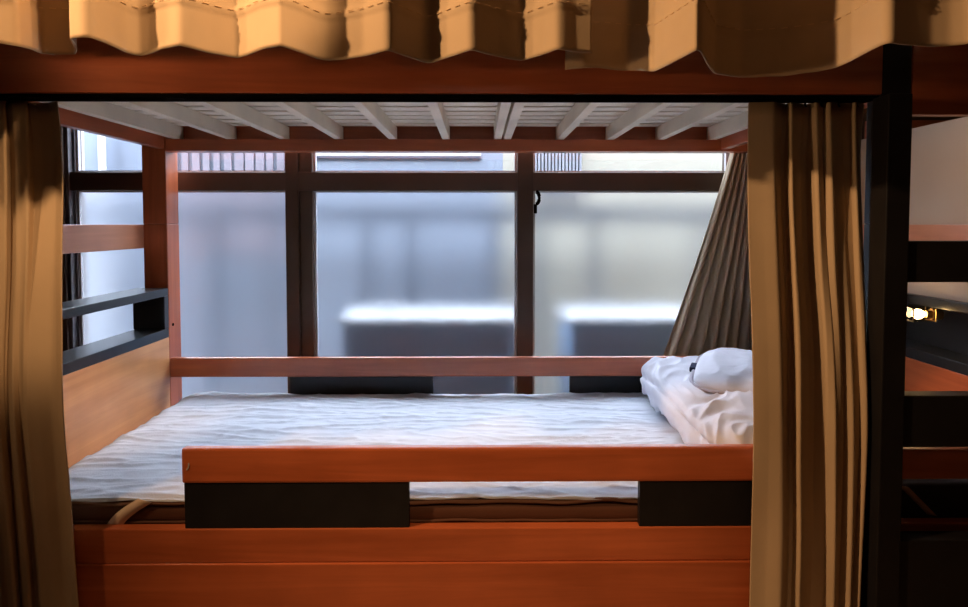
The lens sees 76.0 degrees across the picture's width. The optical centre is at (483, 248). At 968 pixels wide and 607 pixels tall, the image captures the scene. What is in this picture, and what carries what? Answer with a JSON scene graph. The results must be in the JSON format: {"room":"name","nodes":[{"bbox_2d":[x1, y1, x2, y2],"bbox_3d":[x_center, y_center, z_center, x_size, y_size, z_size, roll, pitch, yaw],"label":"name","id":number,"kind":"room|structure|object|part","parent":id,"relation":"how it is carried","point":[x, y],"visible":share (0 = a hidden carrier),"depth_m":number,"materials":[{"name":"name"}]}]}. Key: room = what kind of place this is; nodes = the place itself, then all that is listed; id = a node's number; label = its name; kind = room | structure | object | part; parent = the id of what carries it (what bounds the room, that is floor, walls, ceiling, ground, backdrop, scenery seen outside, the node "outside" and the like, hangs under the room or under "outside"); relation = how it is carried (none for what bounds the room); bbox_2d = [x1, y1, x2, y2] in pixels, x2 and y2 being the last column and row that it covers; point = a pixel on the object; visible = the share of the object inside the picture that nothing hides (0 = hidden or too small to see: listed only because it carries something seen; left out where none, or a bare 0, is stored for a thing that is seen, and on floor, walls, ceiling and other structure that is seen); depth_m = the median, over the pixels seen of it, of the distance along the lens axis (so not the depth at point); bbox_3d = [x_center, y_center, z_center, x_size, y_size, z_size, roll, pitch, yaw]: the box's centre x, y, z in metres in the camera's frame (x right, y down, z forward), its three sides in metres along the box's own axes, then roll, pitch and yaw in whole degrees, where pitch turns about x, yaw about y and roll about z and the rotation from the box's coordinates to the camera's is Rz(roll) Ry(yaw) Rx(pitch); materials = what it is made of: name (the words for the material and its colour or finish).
{"room":"dormitory","nodes":[
{"label":"dormitory","id":0,"kind":"room"},
{"bbox_2d":[81,108,961,163],"bbox_3d":[0.173,-0.212,2.791,5.600,2.600,0.110,0,2,-1],"label":"wall","id":1,"kind":"structure","parent":0,"point":[865,109],"depth_m":2.74,"materials":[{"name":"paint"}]},
{"bbox_2d":[61,126,729,398],"bbox_3d":[-0.361,-0.043,2.697,2.930,1.830,0.120,0,2,-1],"label":"window","id":2,"kind":"structure","parent":1,"relation":"in","point":[300,260],"depth_m":2.70,"materials":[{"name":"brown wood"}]},
{"bbox_3d":[-1.300,0.280,2.701,0.887,1.052,0.005,0,2,-1],"label":"frosted pane","id":3,"kind":"part","parent":2,"relation":"part of","materials":[{"name":"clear glass"}]},
{"bbox_3d":[-0.297,0.279,2.711,0.862,1.052,0.005,0,2,-1],"label":"frosted pane","id":4,"kind":"part","parent":2,"relation":"part of","materials":[{"name":"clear glass"}]},
{"bbox_3d":[0.635,0.279,2.720,0.832,1.052,0.005,0,2,-1],"label":"frosted pane","id":5,"kind":"part","parent":2,"relation":"part of","materials":[{"name":"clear glass"}]},
{"bbox_3d":[0.196,1.232,0.477,5.600,0.100,4.850,0,2,-1],"label":"floor","id":6,"kind":"structure","parent":0,"visible":0},
{"bbox_2d":[0,38,911,606],"bbox_3d":[-0.019,-0.080,1.978,3.200,2.400,1.240,0,2,-1],"label":"bunk bed","id":7,"kind":"object","parent":6,"relation":"on","point":[294,525],"visible":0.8,"depth_m":1.53,"materials":[{"name":"red wood"}]},
{"bbox_2d":[0,100,78,606],"bbox_3d":[-1.347,0.369,1.486,0.775,1.464,0.188,0,2,-5],"label":"curtain","id":8,"kind":"object","parent":7,"relation":"hanging from","point":[38,564],"visible":1,"depth_m":1.49,"materials":[{"name":"beige fabric"}]},
{"bbox_3d":[-1.287,-0.466,2.001,0.030,0.170,0.940,0,2,-1],"label":"rail","id":9,"kind":"part","parent":7,"relation":"part of","materials":[{"name":"red wood"}]},
{"bbox_3d":[-1.372,-0.032,2.018,0.026,0.095,0.938,0,2,-1],"label":"head rail","id":10,"kind":"part","parent":7,"relation":"part of","materials":[{"name":"brown wood"}]},
{"bbox_2d":[62,288,167,319],"bbox_3d":[-1.329,0.191,2.027,0.126,0.031,0.936,0,2,-1],"label":"shelf","id":11,"kind":"object","parent":7,"relation":"attached to","point":[78,307],"depth_m":2.14,"materials":[{"name":"black wood"}]},
{"bbox_2d":[63,328,168,374],"bbox_3d":[-1.329,0.357,2.033,0.126,0.036,0.936,0,2,-1],"label":"shelf","id":12,"kind":"object","parent":7,"relation":"attached to","point":[80,360],"depth_m":2.15,"materials":[{"name":"black wood"}]},
{"bbox_3d":[-1.280,0.697,2.047,0.028,0.644,0.936,0,2,-1],"label":"headboard","id":13,"kind":"part","parent":7,"relation":"part of","materials":[{"name":"brown wood"}]},
{"bbox_2d":[133,296,168,328],"bbox_3d":[-1.333,0.255,2.482,0.126,0.131,0.032,0,2,-1],"label":"shelf","id":14,"kind":"object","parent":7,"relation":"attached to","point":[153,313],"depth_m":2.47,"materials":[{"name":"black wood"}]},
{"bbox_3d":[-1.319,-0.701,2.511,0.096,1.200,0.100,0,2,-1],"label":"post","id":15,"kind":"part","parent":7,"relation":"part of","materials":[{"name":"red wood"}]},
{"bbox_3d":[-1.319,0.498,2.559,0.096,1.200,0.100,0,2,-1],"label":"post","id":16,"kind":"part","parent":7,"relation":"part of","materials":[{"name":"red wood"}]},
{"bbox_2d":[0,0,592,62],"bbox_3d":[-0.734,-0.801,1.308,1.931,0.781,0.218,0,2,-1],"label":"curtain","id":17,"kind":"object","parent":7,"relation":"hanging from","point":[427,31],"visible":1,"depth_m":1.32,"materials":[{"name":"beige fabric"}]},
{"bbox_2d":[71,497,637,523],"bbox_3d":[-0.149,0.642,2.039,2.190,0.071,0.968,0,2,-1],"label":"bed base","id":18,"kind":"object","parent":7,"relation":"on","point":[605,509],"visible":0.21,"depth_m":1.56,"materials":[{"name":"brown wood"}]},
{"bbox_2d":[69,392,684,523],"bbox_3d":[-0.190,0.643,2.036,2.144,0.100,0.969,0,2,-1],"label":"sheet","id":19,"kind":"object","parent":18,"relation":"on","point":[143,465],"visible":0.62,"depth_m":2.06,"materials":[{"name":"white fabric"}]},
{"bbox_2d":[640,356,752,443],"bbox_3d":[0.795,0.507,2.044,0.418,0.165,0.936,0,2,-1],"label":"duvet","id":20,"kind":"object","parent":19,"relation":"on","point":[699,416],"visible":0.5,"depth_m":1.92,"materials":[{"name":"white fabric"}]},
{"bbox_2d":[689,347,752,393],"bbox_3d":[0.951,0.434,2.131,0.463,0.113,0.455,1,3,25],"label":"pillow","id":21,"kind":"object","parent":20,"relation":"on","point":[719,370],"visible":0.4,"depth_m":2.08,"materials":[{"name":"white fabric"}]},
{"bbox_3d":[-0.157,0.730,1.544,2.234,0.084,0.030,0,2,-1],"label":"rail","id":22,"kind":"part","parent":7,"relation":"part of","materials":[{"name":"red wood"}]},
{"bbox_3d":[-0.157,0.936,1.545,2.234,0.326,0.025,0,2,-1],"label":"panel","id":23,"kind":"part","parent":7,"relation":"part of","materials":[{"name":"red wood"}]},
{"bbox_3d":[-0.065,0.480,2.533,2.412,0.080,0.025,0,2,-1],"label":"guard rail","id":24,"kind":"part","parent":7,"relation":"part of","materials":[{"name":"red wood"}]},
{"bbox_3d":[-0.157,-0.369,1.520,2.230,0.009,0.054,0,2,-1],"label":"curtain rail","id":25,"kind":"part","parent":7,"relation":"part of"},
{"bbox_3d":[-0.157,-0.452,1.497,2.234,0.157,0.030,0,2,-1],"label":"rail","id":26,"kind":"part","parent":7,"relation":"part of","materials":[{"name":"red wood"}]},
{"bbox_3d":[-0.066,-0.483,2.537,2.412,0.178,0.030,0,2,-1],"label":"rail","id":27,"kind":"part","parent":7,"relation":"part of","materials":[{"name":"red wood"}]},
{"bbox_3d":[0.111,0.530,1.535,1.700,0.086,0.025,0,2,-1],"label":"guard rail","id":28,"kind":"part","parent":7,"relation":"part of","materials":[{"name":"red wood"}]},
{"bbox_2d":[663,153,751,355],"bbox_3d":[0.942,0.006,2.603,0.446,1.101,0.053,0,2,-1],"label":"curtain","id":29,"kind":"object","parent":7,"relation":"hanging from","point":[714,312],"visible":0.6,"depth_m":2.60,"materials":[{"name":"beige fabric"}]},
{"bbox_2d":[565,0,967,76],"bbox_3d":[0.732,-0.762,1.224,1.144,0.782,0.207,0,2,12],"label":"curtain","id":30,"kind":"object","parent":7,"relation":"hanging from","point":[734,38],"visible":0.96,"depth_m":1.33,"materials":[{"name":"beige fabric"}]},
{"bbox_3d":[0.975,-0.467,2.022,0.032,0.170,0.940,0,2,-1],"label":"rail","id":31,"kind":"part","parent":7,"relation":"part of","materials":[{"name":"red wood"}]},
{"bbox_2d":[747,102,867,606],"bbox_3d":[0.798,0.367,1.531,0.319,1.464,0.133,0,2,-1],"label":"curtain","id":32,"kind":"object","parent":7,"relation":"hanging from","point":[806,254],"visible":1,"depth_m":1.51,"materials":[{"name":"beige fabric"}]},
{"bbox_3d":[0.996,0.538,1.562,0.071,1.200,0.060,0,2,-1],"label":"post","id":33,"kind":"part","parent":7,"relation":"part of","materials":[{"name":"black wood"}]},
{"bbox_3d":[0.996,-0.661,1.514,0.071,1.200,0.060,0,2,-1],"label":"post","id":34,"kind":"part","parent":7,"relation":"part of","materials":[{"name":"black wood"}]},
{"bbox_2d":[860,94,967,606],"bbox_3d":[1.208,0.391,1.488,0.555,1.500,0.062,0,2,-1],"label":"ladder","id":35,"kind":"object","parent":6,"relation":"on","point":[900,568],"visible":0.99,"depth_m":1.46,"materials":[{"name":"black wood"}]},
{"bbox_2d":[861,44,967,530],"bbox_3d":[1.839,-0.083,2.064,1.622,2.400,1.105,0,2,-1],"label":"bunk bed","id":36,"kind":"object","parent":6,"relation":"on","point":[936,359],"visible":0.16,"depth_m":1.99,"materials":[{"name":"red wood"}]},
{"bbox_3d":[2.075,-0.480,2.558,1.000,0.095,0.030,0,2,-1],"label":"rail","id":37,"kind":"part","parent":36,"relation":"part of","materials":[{"name":"red wood"}]},
{"bbox_3d":[1.489,-0.032,2.030,0.026,0.095,0.970,0,2,-1],"label":"head rail","id":38,"kind":"part","parent":36,"relation":"part of","materials":[{"name":"brown wood"}]},
{"bbox_2d":[907,307,943,321],"bbox_3d":[1.457,0.217,2.054,0.107,0.045,0.052,0,2,-1],"label":"reading lamp","id":39,"kind":"object","parent":36,"relation":"attached to","point":[934,314],"visible":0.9,"depth_m":2.04,"materials":[{"name":"gold metal"}]},
{"bbox_3d":[1.405,0.217,2.054,0.004,0.045,0.052,0,2,-1],"label":"shade frame","id":40,"kind":"part","parent":39,"relation":"part of","materials":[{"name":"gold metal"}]},
{"bbox_3d":[1.439,0.216,2.054,0.042,0.034,0.034,0,2,-1],"label":"bulb","id":41,"kind":"part","parent":39,"relation":"part of","materials":[{"name":"white glass"}]},
{"bbox_3d":[1.480,0.217,2.055,0.004,0.045,0.052,0,2,-1],"label":"shade frame","id":42,"kind":"part","parent":39,"relation":"part of","materials":[{"name":"gold metal"}]},
{"bbox_2d":[923,308,943,319],"bbox_3d":[1.485,0.216,2.055,0.050,0.038,0.038,0,2,-1],"label":"socket","id":43,"kind":"object","parent":39,"relation":"attached to","point":[932,313],"depth_m":2.04,"materials":[{"name":"gold metal"}]},
{"bbox_2d":[901,479,967,517],"bbox_3d":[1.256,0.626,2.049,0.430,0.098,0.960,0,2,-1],"label":"mattress","id":44,"kind":"object","parent":36,"relation":"on","point":[921,498],"visible":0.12,"depth_m":1.57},
{"bbox_3d":[1.809,0.726,1.563,1.552,0.092,0.030,0,2,-1],"label":"rail","id":45,"kind":"part","parent":36,"relation":"part of","materials":[{"name":"red wood"}]},
{"bbox_3d":[1.809,0.532,1.552,1.552,0.076,0.025,0,2,-1],"label":"guard rail","id":46,"kind":"part","parent":36,"relation":"part of","materials":[{"name":"red wood"}]},
{"bbox_3d":[1.496,0.726,2.060,0.030,0.684,0.970,0,2,-1],"label":"headboard","id":47,"kind":"part","parent":36,"relation":"part of","materials":[{"name":"red wood"}]},
{"bbox_2d":[906,303,967,354],"bbox_3d":[1.588,0.271,2.043,0.015,0.153,0.970,0,2,-1],"label":"shelf","id":48,"kind":"object","parent":36,"relation":"attached to","point":[950,333],"depth_m":2.14,"materials":[{"name":"black wood"}]},
{"bbox_2d":[906,339,967,375],"bbox_3d":[1.538,0.366,2.046,0.115,0.036,0.970,0,2,-1],"label":"shelf","id":49,"kind":"object","parent":36,"relation":"attached to","point":[935,356],"depth_m":2.06,"materials":[{"name":"black wood"}]},
{"bbox_2d":[907,293,967,313],"bbox_3d":[1.538,0.179,2.039,0.115,0.031,0.970,0,2,-1],"label":"shelf","id":50,"kind":"object","parent":36,"relation":"attached to","point":[954,303],"depth_m":2.02,"materials":[{"name":"grey wood"}]},
{"bbox_3d":[1.809,-0.428,1.516,1.552,0.206,0.030,0,2,-1],"label":"rail","id":51,"kind":"part","parent":36,"relation":"part of","materials":[{"name":"red wood"}]},
{"label":"outside","id":52,"kind":"structure","parent":0,"visible":0},
{"bbox_3d":[-0.047,1.051,4.976,10.000,0.100,4.140,0,2,-1],"label":"ground","id":53,"kind":"structure","parent":52,"visible":0},
{"bbox_2d":[81,131,84,169],"bbox_3d":[-2.528,0.138,3.915,0.040,1.810,0.039,0,2,-1],"label":"drainpipe","id":54,"kind":"object","parent":53,"relation":"on","point":[82,132],"visible":0.02,"depth_m":3.88,"materials":[{"name":"white paint"}]},
{"bbox_2d":[84,132,721,170],"bbox_3d":[-0.540,0.124,4.133,7.400,1.820,0.340,0,2,-1],"label":"window","id":55,"kind":"structure","parent":53,"relation":"on","point":[120,155],"depth_m":3.99,"materials":[{"name":"clear glass"}]},
{"bbox_2d":[97,135,105,169],"bbox_3d":[-2.413,0.137,3.946,0.044,1.810,0.043,0,2,-1],"label":"drainpipe","id":56,"kind":"object","parent":55,"relation":"attached to","point":[101,139],"visible":0.02,"depth_m":3.90,"materials":[{"name":"white paint"}]},
{"bbox_3d":[0.472,-0.560,3.965,0.300,0.400,0.040,0,2,-1],"label":"ribbed panel","id":57,"kind":"part","parent":55,"relation":"part of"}
]}

